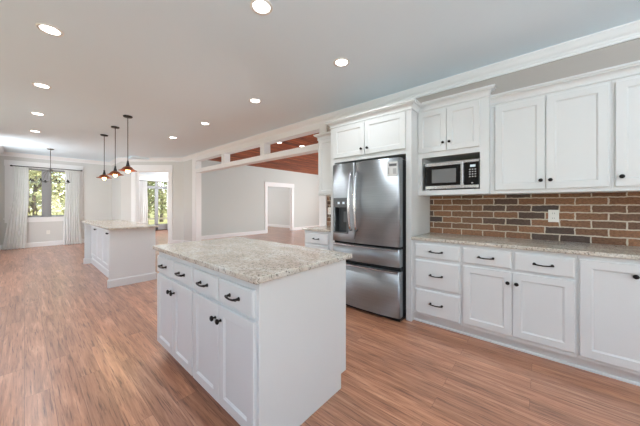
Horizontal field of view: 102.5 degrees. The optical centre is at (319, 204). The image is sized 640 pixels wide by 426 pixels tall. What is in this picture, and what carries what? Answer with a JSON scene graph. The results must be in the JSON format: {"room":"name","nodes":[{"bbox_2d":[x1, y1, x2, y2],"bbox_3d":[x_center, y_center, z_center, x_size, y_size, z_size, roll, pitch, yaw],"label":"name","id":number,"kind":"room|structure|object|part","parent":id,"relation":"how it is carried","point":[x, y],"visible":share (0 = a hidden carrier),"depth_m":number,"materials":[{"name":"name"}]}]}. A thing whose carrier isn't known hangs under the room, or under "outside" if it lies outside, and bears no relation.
{"room":"kitchen","nodes":[
{"label":"kitchen","id":0,"kind":"room"},
{"bbox_2d":[0,156,111,244],"bbox_3d":[-8.295,-0.195,8.179,0.150,2.920,2.793,0,0,41],"label":"wall","id":1,"kind":"structure","parent":0,"point":[97,192],"depth_m":8.55,"materials":[{"name":"white paint"}]},
{"bbox_2d":[0,239,83,249],"bbox_3d":[-4.132,1.195,1.990,3.500,0.140,15.504,0,0,-33],"label":"baseboard","id":2,"kind":"structure","parent":1,"relation":"attached to","point":[60,242],"depth_m":7.87,"materials":[{"name":"white paint"}]},
{"bbox_2d":[3,160,83,222],"bbox_3d":[-8.464,-0.385,7.946,0.200,1.800,1.690,0,0,41],"label":"window","id":3,"kind":"structure","parent":1,"relation":"in","point":[46,216],"depth_m":7.91,"materials":[{"name":"white paint"}]},
{"bbox_3d":[-8.494,-0.362,7.972,0.080,1.465,1.310,0,0,41],"label":"sash","id":4,"kind":"part","parent":3,"relation":"part of","materials":[{"name":"grey"}]},
{"bbox_2d":[10,165,81,170],"bbox_3d":[-8.334,-1.120,7.887,0.131,0.044,1.524,0,0,41],"label":"curtain rod","id":5,"kind":"object","parent":1,"relation":"attached to","point":[10,165],"visible":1,"depth_m":7.83,"materials":[{"name":"brown metal"}]},
{"bbox_2d":[2,166,28,249],"bbox_3d":[-8.723,0.077,7.363,0.092,2.368,0.496,0,0,41],"label":"sheer curtain","id":6,"kind":"object","parent":5,"relation":"hanging from","point":[15,237],"visible":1,"depth_m":7.40,"materials":[{"name":"white fabric"}]},
{"bbox_2d":[63,170,81,244],"bbox_3d":[-7.951,0.077,8.252,0.092,2.368,0.442,0,0,41],"label":"sheer curtain","id":7,"kind":"object","parent":5,"relation":"hanging from","point":[71,224],"visible":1,"depth_m":8.24,"materials":[{"name":"white fabric"}]},
{"bbox_2d":[112,162,120,219],"bbox_3d":[-6.861,-0.195,8.717,1.312,2.920,0.100,0,0,41],"label":"wall","id":8,"kind":"structure","parent":0,"point":[116,181],"depth_m":8.65,"materials":[{"name":"white paint"}]},
{"bbox_2d":[128,156,167,175],"bbox_3d":[-4.213,-1.555,13.155,5.900,0.200,10.040,0,0,41],"label":"ceiling","id":9,"kind":"structure","parent":0,"point":[130,157],"depth_m":11.52,"materials":[{"name":"white paint"}]},
{"bbox_2d":[121,162,183,239],"bbox_3d":[-5.388,-0.195,8.309,2.019,2.920,0.120,0,0,0],"label":"wall","id":10,"kind":"structure","parent":0,"point":[178,167],"depth_m":8.25,"materials":[{"name":"white paint"}]},
{"bbox_2d":[131,165,172,243],"bbox_3d":[-5.400,-0.007,8.310,1.342,2.545,0.168,0,0,0],"label":"trim","id":11,"kind":"structure","parent":10,"relation":"attached to","point":[139,168],"depth_m":8.23,"materials":[{"name":"white paint"}]},
{"bbox_2d":[139,174,289,224],"bbox_3d":[-5.265,-0.095,12.300,5.130,2.720,7.590,0,0,41],"label":"wall","id":12,"kind":"structure","parent":0,"point":[278,197],"depth_m":14.54,"materials":[{"name":"white paint"}]},
{"bbox_2d":[139,177,167,230],"bbox_3d":[-8.112,-0.030,12.710,0.190,2.590,1.760,0,0,41],"label":"door","id":13,"kind":"structure","parent":12,"relation":"in","point":[156,187],"depth_m":12.70,"materials":[{"name":"white paint"}]},
{"bbox_2d":[268,224,289,227],"bbox_3d":[-3.595,1.195,13.386,4.030,0.140,3.520,0,0,41],"label":"baseboard","id":14,"kind":"structure","parent":12,"relation":"attached to","point":[272,225],"depth_m":14.57,"materials":[{"name":"white paint"}]},
{"bbox_2d":[201,160,318,235],"bbox_3d":[-1.999,-0.195,12.059,0.120,2.920,8.595,0,0,41],"label":"wall","id":15,"kind":"structure","parent":0,"point":[232,199],"depth_m":10.69,"materials":[{"name":"white paint"}]},
{"bbox_2d":[201,230,264,239],"bbox_3d":[-3.033,1.195,9.607,1.530,0.140,3.535,0,0,41],"label":"baseboard","id":16,"kind":"structure","parent":15,"relation":"attached to","point":[261,231],"depth_m":10.19,"materials":[{"name":"white paint"}]},
{"bbox_2d":[265,182,293,232],"bbox_3d":[-1.918,0.115,12.137,0.149,2.300,1.790,0,0,41],"label":"trim","id":17,"kind":"structure","parent":15,"relation":"attached to","point":[270,184],"depth_m":12.18,"materials":[{"name":"white paint"}]},
{"bbox_2d":[294,225,318,229],"bbox_3d":[-0.250,1.195,13.974,0.016,0.140,3.210,0,0,41],"label":"baseboard","id":18,"kind":"structure","parent":15,"relation":"attached to","point":[295,228],"depth_m":13.13,"materials":[{"name":"white paint"}]},
{"bbox_2d":[209,133,318,174],"bbox_3d":[1.641,-1.705,8.969,9.670,0.100,8.695,0,0,41],"label":"ceiling","id":19,"kind":"structure","parent":0,"point":[308,163],"depth_m":9.15,"materials":[{"name":"brown wood"}]},
{"bbox_2d":[0,0,639,161],"bbox_3d":[-2.527,-1.565,3.230,15.450,0.120,5.440,0,0,41],"label":"ceiling","id":20,"kind":"structure","parent":0,"point":[171,66],"depth_m":2.58,"materials":[{"name":"white paint"}]},
{"bbox_2d":[30,112,44,115],"bbox_3d":[-4.656,-1.502,4.231,0.172,0.007,0.172,0,0,41],"label":"recessed light","id":21,"kind":"object","parent":20,"relation":"in","point":[34,113],"visible":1,"depth_m":4.21,"materials":[{"name":"white plastic"}]},
{"bbox_2d":[32,82,51,88],"bbox_3d":[-3.505,-1.502,3.233,0.172,0.007,0.172,0,0,41],"label":"recessed light","id":22,"kind":"object","parent":20,"relation":"in","point":[41,85],"visible":1,"depth_m":3.23,"materials":[{"name":"white plastic"}]},
{"bbox_2d":[35,22,63,36],"bbox_3d":[-2.316,-1.502,2.203,0.172,0.007,0.172,0,0,41],"label":"recessed light","id":23,"kind":"object","parent":20,"relation":"in","point":[49,29],"visible":1,"depth_m":2.19,"materials":[{"name":"white plastic"}]},
{"bbox_2d":[29,148,69,183],"bbox_3d":[-7.230,-1.042,6.884,0.746,0.925,0.745,0,0,5],"label":"chandelier","id":24,"kind":"object","parent":20,"relation":"hanging from","point":[50,170],"visible":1,"depth_m":6.87,"materials":[{"name":"silver metal"}]},
{"bbox_2d":[96,134,111,179],"bbox_3d":[-4.639,-1.023,5.517,0.268,0.964,0.268,0,0,41],"label":"pendant light","id":25,"kind":"object","parent":20,"relation":"hanging from","point":[103,176],"visible":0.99,"depth_m":5.51,"materials":[{"name":"black metal"}]},
{"bbox_3d":[-4.639,-0.615,5.517,0.268,0.076,0.268,0,0,41],"label":"lamp shade","id":26,"kind":"part","parent":25,"relation":"part of","materials":[{"name":"orange metal"}]},
{"bbox_3d":[-4.639,-1.110,5.517,0.010,0.750,0.010,0,0,-27],"label":"cord","id":27,"kind":"part","parent":25,"relation":"part of","materials":[{"name":"black plastic"}]},
{"bbox_2d":[106,126,123,176],"bbox_3d":[-3.948,-1.023,4.949,0.268,0.964,0.268,0,0,41],"label":"pendant light","id":28,"kind":"object","parent":20,"relation":"hanging from","point":[115,173],"visible":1,"depth_m":4.94,"materials":[{"name":"black metal"}]},
{"bbox_3d":[-3.948,-0.615,4.949,0.268,0.076,0.268,0,0,41],"label":"lamp shade","id":29,"kind":"part","parent":28,"relation":"part of","materials":[{"name":"orange metal"}]},
{"bbox_3d":[-3.948,-1.110,4.949,0.010,0.750,0.010,0,0,-27],"label":"cord","id":30,"kind":"part","parent":28,"relation":"part of","materials":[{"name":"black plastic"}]},
{"bbox_2d":[118,115,136,172],"bbox_3d":[-3.258,-1.023,4.350,0.268,0.964,0.268,0,0,41],"label":"pendant light","id":31,"kind":"object","parent":20,"relation":"hanging from","point":[127,168],"visible":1,"depth_m":4.34,"materials":[{"name":"black metal"}]},
{"bbox_3d":[-3.258,-0.615,4.350,0.268,0.076,0.268,0,0,41],"label":"lamp shade","id":32,"kind":"part","parent":31,"relation":"part of","materials":[{"name":"orange metal"}]},
{"bbox_3d":[-3.258,-1.110,4.350,0.010,0.750,0.010,0,0,-27],"label":"cord","id":33,"kind":"part","parent":31,"relation":"part of","materials":[{"name":"black plastic"}]},
{"bbox_2d":[249,98,260,102],"bbox_3d":[-0.935,-1.502,3.702,0.172,0.007,0.172,0,0,41],"label":"recessed light","id":34,"kind":"object","parent":20,"relation":"in","point":[253,100],"visible":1,"depth_m":3.69,"materials":[{"name":"white plastic"}]},
{"bbox_2d":[250,0,272,14],"bbox_3d":[-0.444,-1.502,1.946,0.172,0.007,0.172,0,0,41],"label":"recessed light","id":35,"kind":"object","parent":20,"relation":"in","point":[261,7],"visible":1,"depth_m":1.94,"materials":[{"name":"white plastic"}]},
{"bbox_2d":[334,58,349,66],"bbox_3d":[0.228,-1.502,2.706,0.172,0.007,0.172,0,0,41],"label":"recessed light","id":36,"kind":"object","parent":20,"relation":"in","point":[339,62],"visible":1,"depth_m":2.70,"materials":[{"name":"white plastic"}]},
{"bbox_2d":[0,226,639,425],"bbox_3d":[-0.846,1.305,7.459,18.450,0.080,14.235,0,0,41],"label":"floor","id":37,"kind":"structure","parent":0,"point":[76,350],"depth_m":1.96,"materials":[{"name":"brown wood"}]},
{"bbox_2d":[83,223,156,287],"bbox_3d":[-3.935,0.821,4.945,2.483,0.889,0.646,0,0,41],"label":"kitchen island","id":38,"kind":"object","parent":37,"relation":"on","point":[125,256],"visible":0.94,"depth_m":4.21,"materials":[{"name":"white paint"}]},
{"bbox_3d":[-4.847,0.821,5.736,0.040,0.889,0.618,0,0,41],"label":"panel","id":39,"kind":"part","parent":38,"relation":"part of","materials":[{"name":"white paint"}]},
{"bbox_3d":[-4.721,0.755,5.363,0.571,0.700,0.020,0,0,41],"label":"door","id":40,"kind":"part","parent":38,"relation":"part of","materials":[{"name":"white paint"}]},
{"bbox_3d":[-4.284,0.755,4.984,0.571,0.700,0.020,0,0,41],"label":"door","id":41,"kind":"part","parent":38,"relation":"part of","materials":[{"name":"white paint"}]},
{"bbox_3d":[-4.063,1.204,4.797,2.345,0.122,0.014,0,0,41],"label":"baseboard","id":42,"kind":"part","parent":38,"relation":"part of","materials":[{"name":"white paint"}]},
{"bbox_3d":[-3.847,0.755,4.605,0.571,0.700,0.020,0,0,41],"label":"door","id":43,"kind":"part","parent":38,"relation":"part of","materials":[{"name":"white paint"}]},
{"bbox_2d":[81,220,158,229],"bbox_3d":[-3.937,0.360,4.928,2.715,0.031,0.660,0,0,41],"label":"island countertop","id":44,"kind":"structure","parent":38,"relation":"on","point":[105,224],"depth_m":4.52,"materials":[{"name":"stone"}]},
{"bbox_3d":[-3.935,1.204,4.945,2.483,0.122,0.646,0,0,41],"label":"baseboard","id":45,"kind":"part","parent":38,"relation":"part of","materials":[{"name":"white paint"}]},
{"bbox_3d":[-3.023,0.821,4.154,0.040,0.889,0.618,0,0,41],"label":"panel","id":46,"kind":"part","parent":38,"relation":"part of","materials":[{"name":"white paint"}]},
{"bbox_2d":[157,252,345,425],"bbox_3d":[-0.614,0.821,1.982,1.426,0.889,0.788,0,0,41],"label":"kitchen island","id":47,"kind":"object","parent":37,"relation":"on","point":[273,352],"visible":0.94,"depth_m":1.50,"materials":[{"name":"white paint"}]},
{"bbox_3d":[-1.244,0.492,2.067,0.337,0.135,0.020,0,0,41],"label":"drawer","id":48,"kind":"part","parent":47,"relation":"part of","materials":[{"name":"white paint"}]},
{"bbox_3d":[-1.241,0.865,2.064,0.345,0.570,0.020,0,0,41],"label":"door","id":49,"kind":"part","parent":47,"relation":"part of","materials":[{"name":"white paint"}]},
{"bbox_3d":[-0.998,0.492,1.817,0.112,0.022,0.035,0,0,41],"label":"handle","id":50,"kind":"part","parent":47,"relation":"part of","materials":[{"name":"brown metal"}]},
{"bbox_3d":[-0.980,0.492,1.838,0.327,0.135,0.020,0,0,41],"label":"drawer","id":51,"kind":"part","parent":47,"relation":"part of","materials":[{"name":"white paint"}]},
{"bbox_3d":[-0.981,0.865,1.839,0.332,0.570,0.020,0,0,41],"label":"door","id":52,"kind":"part","parent":47,"relation":"part of","materials":[{"name":"white paint"}]},
{"bbox_3d":[-0.737,0.492,1.591,0.112,0.022,0.035,0,0,41],"label":"handle","id":53,"kind":"part","parent":47,"relation":"part of","materials":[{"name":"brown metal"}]},
{"bbox_3d":[-0.719,0.492,1.611,0.327,0.135,0.020,0,0,41],"label":"drawer","id":54,"kind":"part","parent":47,"relation":"part of","materials":[{"name":"white paint"}]},
{"bbox_3d":[-0.714,0.865,1.608,0.342,0.570,0.020,0,0,41],"label":"door","id":55,"kind":"part","parent":47,"relation":"part of","materials":[{"name":"white paint"}]},
{"bbox_3d":[-0.470,0.492,1.360,0.112,0.022,0.035,0,0,41],"label":"handle","id":56,"kind":"part","parent":47,"relation":"part of","materials":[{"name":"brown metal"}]},
{"bbox_3d":[-0.452,0.492,1.381,0.342,0.135,0.020,0,0,41],"label":"drawer","id":57,"kind":"part","parent":47,"relation":"part of","materials":[{"name":"white paint"}]},
{"bbox_3d":[-0.452,0.865,1.380,0.345,0.570,0.020,0,0,41],"label":"door","id":58,"kind":"part","parent":47,"relation":"part of","materials":[{"name":"white paint"}]},
{"bbox_2d":[153,237,351,284],"bbox_3d":[-0.594,0.360,1.995,1.478,0.031,0.813,0,0,41],"label":"island countertop","id":59,"kind":"structure","parent":47,"relation":"on","point":[254,261],"depth_m":1.75,"materials":[{"name":"stone"}]},
{"bbox_3d":[-0.065,0.821,1.542,0.020,0.889,0.735,0,0,41],"label":"panel","id":60,"kind":"part","parent":47,"relation":"part of","materials":[{"name":"white paint"}]},
{"bbox_2d":[305,230,330,249],"bbox_3d":[0.135,0.821,3.889,0.509,0.889,0.635,0,0,41],"label":"base cabinet","id":61,"kind":"object","parent":37,"relation":"on","point":[313,239],"visible":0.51,"depth_m":3.66,"materials":[{"name":"white paint"}]},
{"bbox_2d":[302,225,330,231],"bbox_3d":[0.133,0.360,3.913,0.544,0.031,0.618,0,0,41],"label":"countertop","id":62,"kind":"structure","parent":61,"relation":"on","point":[327,228],"depth_m":3.75,"materials":[{"name":"stone"}]},
{"bbox_3d":[-0.047,0.855,3.687,0.440,0.550,0.020,0,0,41],"label":"door","id":63,"kind":"part","parent":61,"relation":"part of","materials":[{"name":"white paint"}]},
{"bbox_3d":[-0.047,0.485,3.687,0.440,0.150,0.020,0,0,41],"label":"drawer","id":64,"kind":"part","parent":61,"relation":"part of","materials":[{"name":"white paint"}]},
{"bbox_2d":[333,157,405,321],"bbox_3d":[0.697,0.378,3.256,0.912,1.775,0.828,0,0,41],"label":"refrigerator","id":65,"kind":"object","parent":37,"relation":"on","point":[369,197],"visible":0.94,"depth_m":2.91,"materials":[{"name":"silver metal"}]},
{"bbox_3d":[0.261,0.134,3.223,0.009,0.442,0.246,0,0,-43],"label":"dispenser frame","id":66,"kind":"part","parent":65,"relation":"part of","materials":[{"name":"grey"}]},
{"bbox_3d":[0.310,-0.028,3.233,0.358,0.965,0.108,0,0,41],"label":"door","id":67,"kind":"part","parent":65,"relation":"part of","materials":[{"name":"silver metal"}]},
{"bbox_3d":[0.325,0.150,3.238,0.050,0.130,0.030,0,0,41],"label":"dispenser lever","id":68,"kind":"part","parent":65,"relation":"part of","materials":[{"name":"grey"}]},
{"bbox_3d":[0.355,-0.043,3.069,0.036,0.715,0.092,0,0,41],"label":"handle","id":69,"kind":"part","parent":65,"relation":"part of","materials":[{"name":"silver metal"}]},
{"bbox_3d":[0.417,-0.043,3.011,0.036,0.715,0.092,0,0,41],"label":"handle","id":70,"kind":"part","parent":65,"relation":"part of","materials":[{"name":"silver metal"}]},
{"bbox_3d":[0.519,0.578,3.051,0.912,0.190,0.110,0,0,41],"label":"freezer drawer","id":71,"kind":"part","parent":65,"relation":"part of","materials":[{"name":"silver metal"}]},
{"bbox_3d":[0.519,0.972,3.051,0.912,0.497,0.110,0,0,41],"label":"freezer drawer","id":72,"kind":"part","parent":65,"relation":"part of","materials":[{"name":"silver metal"}]},
{"bbox_3d":[0.656,-0.028,2.932,0.550,0.965,0.110,0,0,41],"label":"door","id":73,"kind":"part","parent":65,"relation":"part of","materials":[{"name":"silver metal"}]},
{"bbox_2d":[325,98,429,320],"bbox_3d":[0.752,0.070,3.358,1.228,2.390,0.669,0,0,41],"label":"tall cabinet","id":74,"kind":"object","parent":37,"relation":"on","point":[390,131],"visible":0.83,"depth_m":2.96,"materials":[{"name":"white paint"}]},
{"bbox_3d":[0.374,0.350,3.721,0.070,1.830,0.614,0,0,41],"label":"panel","id":75,"kind":"part","parent":74,"relation":"part of","materials":[{"name":"white paint"}]},
{"bbox_3d":[0.366,-0.823,3.309,0.475,0.405,0.020,0,0,41],"label":"door","id":76,"kind":"part","parent":74,"relation":"part of","materials":[{"name":"white paint"}]},
{"bbox_3d":[0.751,-1.081,3.357,1.228,0.088,0.668,0,0,41],"label":"crown moulding","id":77,"kind":"part","parent":74,"relation":"part of","materials":[{"name":"white paint"}]},
{"bbox_3d":[0.745,-0.823,2.981,0.510,0.405,0.020,0,0,41],"label":"door","id":78,"kind":"part","parent":74,"relation":"part of","materials":[{"name":"white paint"}]},
{"bbox_3d":[1.169,0.350,3.033,0.062,1.830,0.614,0,0,41],"label":"panel","id":79,"kind":"part","parent":74,"relation":"part of","materials":[{"name":"white paint"}]},
{"bbox_2d":[412,240,462,333],"bbox_3d":[1.356,0.821,2.832,0.482,0.889,0.635,0,0,41],"label":"base cabinet","id":80,"kind":"object","parent":37,"relation":"on","point":[436,266],"visible":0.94,"depth_m":2.61,"materials":[{"name":"white paint"}]},
{"bbox_3d":[1.187,1.018,2.617,0.430,0.255,0.020,0,0,41],"label":"drawer","id":81,"kind":"part","parent":80,"relation":"part of","materials":[{"name":"white paint"}]},
{"bbox_3d":[1.187,0.723,2.617,0.430,0.280,0.020,0,0,41],"label":"drawer","id":82,"kind":"part","parent":80,"relation":"part of","materials":[{"name":"white paint"}]},
{"bbox_3d":[1.187,0.480,2.617,0.430,0.146,0.020,0,0,41],"label":"drawer","id":83,"kind":"part","parent":80,"relation":"part of","materials":[{"name":"white paint"}]},
{"bbox_3d":[1.219,1.256,2.674,0.482,0.018,0.013,0,0,41],"label":"shoe moulding","id":84,"kind":"part","parent":80,"relation":"part of","materials":[{"name":"white paint"}]},
{"bbox_2d":[462,244,576,366],"bbox_3d":[1.836,0.821,2.415,0.788,0.889,0.635,0,0,41],"label":"base cabinet","id":85,"kind":"object","parent":37,"relation":"on","point":[525,301],"visible":0.98,"depth_m":2.16,"materials":[{"name":"white paint"}]},
{"bbox_3d":[1.493,0.480,2.315,0.133,0.022,0.035,0,0,41],"label":"handle","id":86,"kind":"part","parent":85,"relation":"part of","materials":[{"name":"brown metal"}]},
{"bbox_3d":[1.511,0.480,2.336,0.373,0.146,0.020,0,0,41],"label":"drawer","id":87,"kind":"part","parent":85,"relation":"part of","materials":[{"name":"white paint"}]},
{"bbox_3d":[1.513,0.855,2.335,0.377,0.550,0.020,0,0,41],"label":"door","id":88,"kind":"part","parent":85,"relation":"part of","materials":[{"name":"white paint"}]},
{"bbox_3d":[1.699,1.256,2.257,0.788,0.018,0.013,0,0,41],"label":"shoe moulding","id":89,"kind":"part","parent":85,"relation":"part of","materials":[{"name":"white paint"}]},
{"bbox_3d":[1.790,0.483,2.058,0.133,0.022,0.035,0,0,41],"label":"handle","id":90,"kind":"part","parent":85,"relation":"part of","materials":[{"name":"brown metal"}]},
{"bbox_3d":[1.802,0.855,2.084,0.380,0.550,0.020,0,0,41],"label":"door","id":91,"kind":"part","parent":85,"relation":"part of","materials":[{"name":"white paint"}]},
{"bbox_3d":[1.808,0.483,2.079,0.364,0.153,0.020,0,0,41],"label":"drawer","id":92,"kind":"part","parent":85,"relation":"part of","materials":[{"name":"white paint"}]},
{"bbox_2d":[576,255,639,385],"bbox_3d":[2.331,0.821,1.987,0.519,0.889,0.633,0,0,41],"label":"base cabinet","id":93,"kind":"object","parent":37,"relation":"on","point":[608,289],"visible":0.87,"depth_m":1.85,"materials":[{"name":"white paint"}]},
{"bbox_2d":[411,232,639,259],"bbox_3d":[1.869,0.360,2.409,1.812,0.031,0.618,0,0,41],"label":"countertop","id":94,"kind":"structure","parent":93,"relation":"on","point":[578,248],"depth_m":2.23,"materials":[{"name":"stone"}]},
{"bbox_3d":[2.194,1.256,1.828,0.519,0.018,0.013,0,0,41],"label":"shoe moulding","id":95,"kind":"part","parent":93,"relation":"part of","materials":[{"name":"white paint"}]},
{"bbox_2d":[184,38,639,241],"bbox_3d":[0.281,-0.195,4.303,12.412,2.920,0.140,0,0,41],"label":"wall","id":96,"kind":"structure","parent":0,"point":[628,51],"depth_m":2.54,"materials":[{"name":"grey paint"}]},
{"bbox_2d":[172,240,190,243],"bbox_3d":[-4.271,1.195,8.095,0.973,0.140,0.178,0,0,27],"label":"baseboard","id":97,"kind":"structure","parent":96,"relation":"attached to","point":[173,241],"depth_m":8.23,"materials":[{"name":"white paint"}]},
{"bbox_2d":[192,121,326,241],"bbox_3d":[-1.830,-0.080,6.133,5.280,2.690,0.180,0,0,41],"label":"trim","id":98,"kind":"structure","parent":96,"relation":"attached to","point":[264,144],"depth_m":5.78,"materials":[{"name":"white paint"}]},
{"bbox_2d":[0,20,639,165],"bbox_3d":[-2.507,-1.449,3.252,15.049,0.112,5.099,0,0,41],"label":"trim","id":99,"kind":"structure","parent":96,"relation":"attached to","point":[629,31],"depth_m":3.00,"materials":[{"name":"white paint"}]},
{"bbox_2d":[313,131,330,195],"bbox_3d":[0.200,-0.623,4.025,0.476,0.955,0.384,0,0,41],"label":"upper cabinet","id":100,"kind":"object","parent":96,"relation":"attached to","point":[324,139],"visible":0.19,"depth_m":3.94,"materials":[{"name":"white paint"}]},
{"bbox_3d":[0.200,-1.056,4.024,0.476,0.088,0.383,0,0,41],"label":"crown moulding","id":101,"kind":"part","parent":100,"relation":"part of","materials":[{"name":"white paint"}]},
{"bbox_3d":[0.117,-0.588,3.902,0.360,0.835,0.020,0,0,41],"label":"door","id":102,"kind":"part","parent":100,"relation":"part of","materials":[{"name":"white paint"}]},
{"bbox_2d":[327,196,330,225],"bbox_3d":[0.335,0.092,4.154,0.554,0.575,0.012,0,0,41],"label":"backsplash","id":103,"kind":"structure","parent":96,"relation":"attached to","point":[328,197],"depth_m":4.31,"materials":[{"name":"brown brick"}]},
{"bbox_2d":[418,84,495,195],"bbox_3d":[1.518,-0.623,2.826,0.734,1.030,0.469,0,0,41],"label":"upper cabinet","id":104,"kind":"object","parent":96,"relation":"attached to","point":[455,127],"visible":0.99,"depth_m":2.67,"materials":[{"name":"white paint"}]},
{"bbox_3d":[1.231,-0.805,2.824,0.296,0.450,0.020,0,0,41],"label":"door","id":105,"kind":"part","parent":104,"relation":"part of","materials":[{"name":"white paint"}]},
{"bbox_2d":[425,159,479,189],"bbox_3d":[1.498,-0.310,2.854,0.520,0.300,0.365,0,0,41],"label":"microwave oven","id":106,"kind":"object","parent":104,"relation":"in","point":[463,174],"visible":0.91,"depth_m":2.71,"materials":[{"name":"grey metal"}]},
{"bbox_3d":[1.342,-0.317,2.775,0.388,0.286,0.018,0,0,41],"label":"door","id":107,"kind":"part","parent":106,"relation":"part of","materials":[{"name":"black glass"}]},
{"bbox_3d":[1.465,-0.322,2.649,0.024,0.236,0.012,0,0,41],"label":"door handle","id":108,"kind":"part","parent":106,"relation":"part of","materials":[{"name":"silver metal"}]},
{"bbox_3d":[1.539,-0.317,2.604,0.130,0.286,0.018,0,0,41],"label":"control panel","id":109,"kind":"part","parent":106,"relation":"part of","materials":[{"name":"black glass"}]},
{"bbox_3d":[1.413,-1.094,2.662,0.678,0.088,0.084,0,0,41],"label":"crown moulding","id":110,"kind":"part","parent":104,"relation":"part of","materials":[{"name":"white paint"}]},
{"bbox_3d":[1.459,-0.805,2.626,0.300,0.450,0.020,0,0,41],"label":"door","id":111,"kind":"part","parent":104,"relation":"part of","materials":[{"name":"white paint"}]},
{"bbox_2d":[430,192,639,245],"bbox_3d":[2.154,0.135,2.578,2.022,0.490,0.012,0,0,41],"label":"backsplash","id":112,"kind":"structure","parent":96,"relation":"attached to","point":[613,218],"depth_m":2.53,"materials":[{"name":"brown brick"}]},
{"bbox_2d":[548,210,558,221],"bbox_3d":[2.254,0.107,2.477,0.078,0.118,0.009,0,0,41],"label":"wall outlet","id":113,"kind":"object","parent":112,"relation":"attached to","point":[553,215],"visible":1,"depth_m":2.48,"materials":[{"name":"white plastic"}]},
{"bbox_2d":[489,67,611,194],"bbox_3d":[2.084,-0.589,2.391,0.801,0.962,0.384,0,0,41],"label":"upper cabinet","id":114,"kind":"object","parent":96,"relation":"attached to","point":[551,137],"visible":1,"depth_m":2.23,"materials":[{"name":"white paint"}]},
{"bbox_3d":[1.855,-0.550,2.395,0.370,0.815,0.020,0,0,41],"label":"door","id":115,"kind":"part","parent":114,"relation":"part of","materials":[{"name":"white paint"}]},
{"bbox_3d":[1.976,-1.026,2.267,0.801,0.088,0.055,0,0,41],"label":"crown moulding","id":116,"kind":"part","parent":114,"relation":"part of","materials":[{"name":"white paint"}]},
{"bbox_3d":[2.139,-0.550,2.149,0.372,0.815,0.020,0,0,41],"label":"door","id":117,"kind":"part","parent":114,"relation":"part of","materials":[{"name":"white paint"}]},
{"bbox_2d":[604,60,639,192],"bbox_3d":[2.603,-0.589,1.942,0.571,0.962,0.384,0,0,41],"label":"upper cabinet","id":118,"kind":"object","parent":96,"relation":"attached to","point":[625,78],"visible":0.88,"depth_m":1.96,"materials":[{"name":"white paint"}]},
{"bbox_3d":[2.495,-1.026,1.818,0.571,0.088,0.055,0,0,41],"label":"crown moulding","id":119,"kind":"part","parent":118,"relation":"part of","materials":[{"name":"white paint"}]},
{"bbox_3d":[2.510,-0.550,1.827,0.540,0.815,0.020,0,0,41],"label":"door","id":120,"kind":"part","parent":118,"relation":"part of","materials":[{"name":"white paint"}]},
{"label":"outside","id":121,"kind":"structure","parent":0,"visible":0},
{"bbox_2d":[31,210,166,223],"bbox_3d":[-16.118,1.690,27.207,120.000,0.150,100.000,0,0,41],"label":"lawn","id":122,"kind":"structure","parent":121,"point":[165,214],"depth_m":32.89,"materials":[{"name":"green plant"}]},
{"bbox_2d":[28,172,62,215],"bbox_3d":[-26.373,-3.514,23.388,7.263,10.257,7.615,0,0,-18],"label":"tree","id":123,"kind":"object","parent":122,"relation":"on","point":[37,196],"visible":0.03,"depth_m":23.09,"materials":[{"name":"green plant"}]},
{"bbox_2d":[28,170,64,215],"bbox_3d":[-15.273,-0.890,13.782,4.082,5.009,4.284,0,0,41],"label":"tree","id":124,"kind":"object","parent":122,"relation":"on","point":[35,208],"visible":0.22,"depth_m":13.68,"materials":[{"name":"green plant"}]},
{"bbox_2d":[29,172,64,213],"bbox_3d":[-18.318,-1.558,18.708,5.170,6.345,5.426,0,0,-34],"label":"tree","id":125,"kind":"object","parent":122,"relation":"on","point":[59,177],"visible":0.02,"depth_m":17.93,"materials":[{"name":"green plant"}]},
{"bbox_2d":[147,181,166,223],"bbox_3d":[-12.811,-1.120,18.840,4.025,5.471,3.611,0,0,-11],"label":"tree","id":126,"kind":"object","parent":122,"relation":"on","point":[152,201],"visible":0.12,"depth_m":19.14,"materials":[{"name":"green plant"}]},
{"bbox_2d":[147,181,166,221],"bbox_3d":[-15.049,-1.724,24.582,5.711,6.679,5.442,0,0,13],"label":"tree","id":127,"kind":"object","parent":122,"relation":"on","point":[150,183],"visible":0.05,"depth_m":23.88,"materials":[{"name":"green plant"}]},
{"bbox_3d":[-8.016,-1.145,12.613,0.121,0.044,1.804,0,0,41],"label":"curtain rod","id":128,"kind":"object","parent":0,"visible":0},
{"bbox_2d":[139,181,147,223],"bbox_3d":[-8.383,0.063,12.121,0.091,2.396,0.466,0,0,41],"label":"sheer curtain","id":129,"kind":"object","parent":128,"relation":"hanging from","point":[143,197],"visible":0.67,"depth_m":12.14,"materials":[{"name":"white fabric"}]},
{"bbox_2d":[167,182,167,229],"bbox_3d":[-7.569,0.063,13.059,0.091,2.396,0.419,0,0,41],"label":"sheer curtain","id":130,"kind":"object","parent":128,"relation":"hanging from","point":[167,182],"visible":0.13,"depth_m":12.93,"materials":[{"name":"white fabric"}]}
]}

